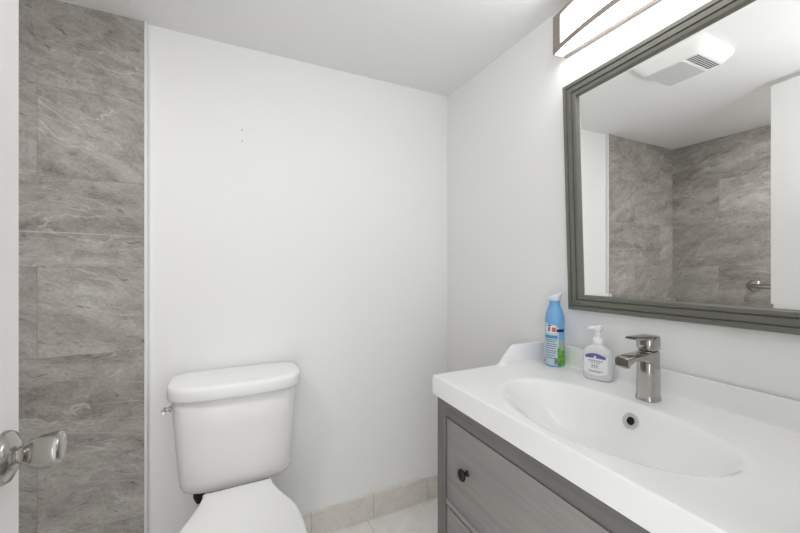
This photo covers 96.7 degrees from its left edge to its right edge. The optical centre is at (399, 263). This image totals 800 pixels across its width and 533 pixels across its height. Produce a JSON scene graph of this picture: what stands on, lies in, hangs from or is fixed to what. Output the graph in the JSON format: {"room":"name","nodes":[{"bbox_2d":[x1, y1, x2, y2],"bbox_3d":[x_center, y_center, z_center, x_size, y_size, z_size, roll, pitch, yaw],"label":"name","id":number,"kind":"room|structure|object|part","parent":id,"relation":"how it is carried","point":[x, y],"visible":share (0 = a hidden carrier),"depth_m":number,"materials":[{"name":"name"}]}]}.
{"room":"bathroom","nodes":[
{"label":"bathroom","id":0,"kind":"room"},
{"bbox_2d":[148,25,446,532],"bbox_3d":[-0.724,0.162,1.501,2.349,2.116,0.121,0,0,-26],"label":"wall","id":1,"kind":"structure","parent":0,"point":[297,210],"depth_m":1.58,"materials":[{"name":"white paint"}]},
{"bbox_2d":[19,0,143,532],"bbox_3d":[-1.297,0.162,1.153,0.774,2.116,0.014,0,0,-26],"label":"wall tile","id":2,"kind":"structure","parent":1,"relation":"attached to","point":[81,69],"depth_m":1.23,"materials":[{"name":"grey tile"}]},
{"bbox_2d":[144,21,147,532],"bbox_3d":[-0.943,0.162,1.321,0.010,2.116,0.017,0,0,-26],"label":"trim","id":3,"kind":"structure","parent":1,"relation":"attached to","point":[145,23],"depth_m":1.31,"materials":[{"name":"white paint"}]},
{"bbox_2d":[302,474,437,532],"bbox_3d":[-0.341,1.164,1.612,1.323,0.112,0.011,0,0,-26],"label":"baseboard","id":4,"kind":"structure","parent":1,"relation":"attached to","point":[344,514],"depth_m":1.70,"materials":[{"name":"beige tile"}]},
{"bbox_2d":[58,0,568,95],"bbox_3d":[-0.368,-0.946,0.756,2.349,0.100,1.772,0,0,-26],"label":"ceiling","id":5,"kind":"structure","parent":0,"point":[433,46],"depth_m":1.35,"materials":[{"name":"white paint"}]},
{"bbox_2d":[329,497,437,532],"bbox_3d":[0.032,1.270,-0.080,2.349,0.100,3.627,0,0,-26],"label":"floor","id":6,"kind":"structure","parent":0,"point":[422,517],"depth_m":1.68,"materials":[{"name":"tile"}]},
{"bbox_2d":[161,362,306,532],"bbox_3d":[-0.520,0.818,1.142,0.459,0.804,0.703,0,0,-26],"label":"toilet","id":7,"kind":"object","parent":6,"relation":"on","point":[233,426],"visible":1,"depth_m":1.24,"materials":[{"name":"white ceramic"}]},
{"bbox_3d":[-0.614,0.442,1.347,0.451,0.052,0.233,0,0,-26],"label":"tank lid","id":8,"kind":"part","parent":7,"relation":"part of","materials":[{"name":"white ceramic"}]},
{"bbox_3d":[-0.618,0.641,1.355,0.424,0.354,0.206,0,0,-26],"label":"tank","id":9,"kind":"part","parent":7,"relation":"part of","materials":[{"name":"white ceramic"}]},
{"bbox_3d":[-0.470,0.793,1.045,0.360,0.022,0.485,0,0,-26],"label":"seat lid","id":10,"kind":"part","parent":7,"relation":"part of","materials":[{"name":"white plastic"}]},
{"bbox_2d":[438,397,649,532],"bbox_3d":[0.482,0.809,0.825,0.475,0.821,0.800,0,0,-26],"label":"vanity cabinet","id":11,"kind":"object","parent":6,"relation":"on","point":[487,484],"visible":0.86,"depth_m":0.84,"materials":[{"name":"grey wood"}]},
{"bbox_3d":[0.299,0.846,0.737,0.018,0.260,0.710,0,0,-26],"label":"drawer","id":12,"kind":"part","parent":11,"relation":"part of","materials":[{"name":"grey wood"}]},
{"bbox_3d":[0.171,0.567,0.956,0.026,0.033,0.033,0,0,-26],"label":"knob","id":13,"kind":"part","parent":11,"relation":"part of","materials":[{"name":"black metal"}]},
{"bbox_3d":[0.299,0.582,0.737,0.018,0.254,0.710,0,0,-26],"label":"drawer","id":14,"kind":"part","parent":11,"relation":"part of","materials":[{"name":"grey wood"}]},
{"bbox_2d":[432,340,799,532],"bbox_3d":[0.495,0.363,0.831,0.483,0.170,0.820,0,0,-26],"label":"basin","id":15,"kind":"object","parent":11,"relation":"in","point":[711,456],"visible":0.86,"depth_m":0.75,"materials":[{"name":"white ceramic"}]},
{"bbox_2d":[545,292,564,366],"bbox_3d":[0.521,0.217,1.199,0.063,0.245,0.062,0,0,-26],"label":"air freshener","id":16,"kind":"object","parent":15,"relation":"on","point":[554,316],"visible":1,"depth_m":1.18,"materials":[{"name":"blue plastic"}]},
{"bbox_3d":[0.501,0.215,1.179,0.004,0.025,0.031,0,0,-45],"label":"cream panel","id":17,"kind":"part","parent":16,"relation":"part of","materials":[{"name":"white"}]},
{"bbox_3d":[0.539,0.305,1.181,0.049,0.062,0.012,0,0,-45],"label":"green panel","id":18,"kind":"part","parent":16,"relation":"part of","materials":[{"name":"green plastic"}]},
{"bbox_3d":[0.534,0.269,1.173,0.028,0.042,0.004,0,0,-24],"label":"flower panel","id":19,"kind":"part","parent":16,"relation":"part of","materials":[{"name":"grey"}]},
{"bbox_2d":[583,325,613,381],"bbox_3d":[0.587,0.261,1.053,0.051,0.158,0.081,0,0,-42],"label":"soap dispenser","id":20,"kind":"object","parent":15,"relation":"on","point":[598,359],"visible":1,"depth_m":1.04,"materials":[{"name":"white plastic"}]},
{"bbox_2d":[583,344,613,381],"bbox_3d":[0.587,0.287,1.053,0.050,0.105,0.081,0,0,-42],"label":"bottle","id":21,"kind":"object","parent":20,"relation":"attached to","point":[598,360],"depth_m":1.03,"materials":[{"name":"white plastic"}]},
{"bbox_2d":[615,334,661,402],"bbox_3d":[0.589,0.260,0.878,0.132,0.161,0.050,0,0,-26],"label":"faucet","id":22,"kind":"object","parent":15,"relation":"on","point":[647,355],"visible":1,"depth_m":0.87,"materials":[{"name":"grey metal"}]},
{"bbox_3d":[0.577,0.234,0.872,0.106,0.029,0.040,0,0,-26],"label":"spout","id":23,"kind":"part","parent":22,"relation":"part of","materials":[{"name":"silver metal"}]},
{"bbox_3d":[0.600,0.184,0.883,0.086,0.009,0.041,0,0,-26],"label":"lever","id":24,"kind":"part","parent":22,"relation":"part of","materials":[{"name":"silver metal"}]},
{"bbox_3d":[0.625,0.197,0.895,0.047,0.036,0.045,0,0,-26],"label":"handle","id":25,"kind":"part","parent":22,"relation":"part of","materials":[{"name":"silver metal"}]},
{"bbox_2d":[447,0,799,400],"bbox_3d":[0.638,0.162,1.237,0.120,2.116,1.532,0,0,-26],"label":"wall","id":26,"kind":"structure","parent":0,"point":[507,240],"depth_m":1.39,"materials":[{"name":"white paint"}]},
{"bbox_2d":[553,0,660,57],"bbox_3d":[0.669,-0.773,0.914,0.103,0.126,0.660,0,0,-26],"label":"vanity light","id":27,"kind":"object","parent":26,"relation":"attached to","point":[579,23],"visible":1,"depth_m":1.08,"materials":[{"name":"white glass"}]},
{"bbox_3d":[0.644,-0.773,0.902,0.049,0.126,0.660,0,0,-26],"label":"frame","id":28,"kind":"part","parent":27,"relation":"part of","materials":[{"name":"white glass"}]},
{"bbox_2d":[562,0,799,334],"bbox_3d":[0.702,-0.237,0.931,0.024,0.775,0.616,0,-2,-26],"label":"wall mirror","id":29,"kind":"object","parent":26,"relation":"attached to","point":[682,147],"visible":1,"depth_m":0.87,"materials":[{"name":"grey wood"}]},
{"bbox_3d":[-0.011,0.162,0.011,2.349,2.116,0.120,0,0,-26],"label":"wall","id":30,"kind":"structure","parent":0,"visible":0},
{"bbox_2d":[0,0,66,532],"bbox_3d":[-0.476,0.170,0.254,0.174,2.076,0.700,0,0,-26],"label":"door","id":31,"kind":"structure","parent":30,"relation":"in","point":[49,449],"depth_m":0.54,"materials":[{"name":"white paint"}]},
{"bbox_3d":[-0.550,0.286,0.547,0.055,0.050,0.050,0,0,-26],"label":"knob","id":32,"kind":"part","parent":31,"relation":"part of","materials":[{"name":"silver metal"}]}
]}

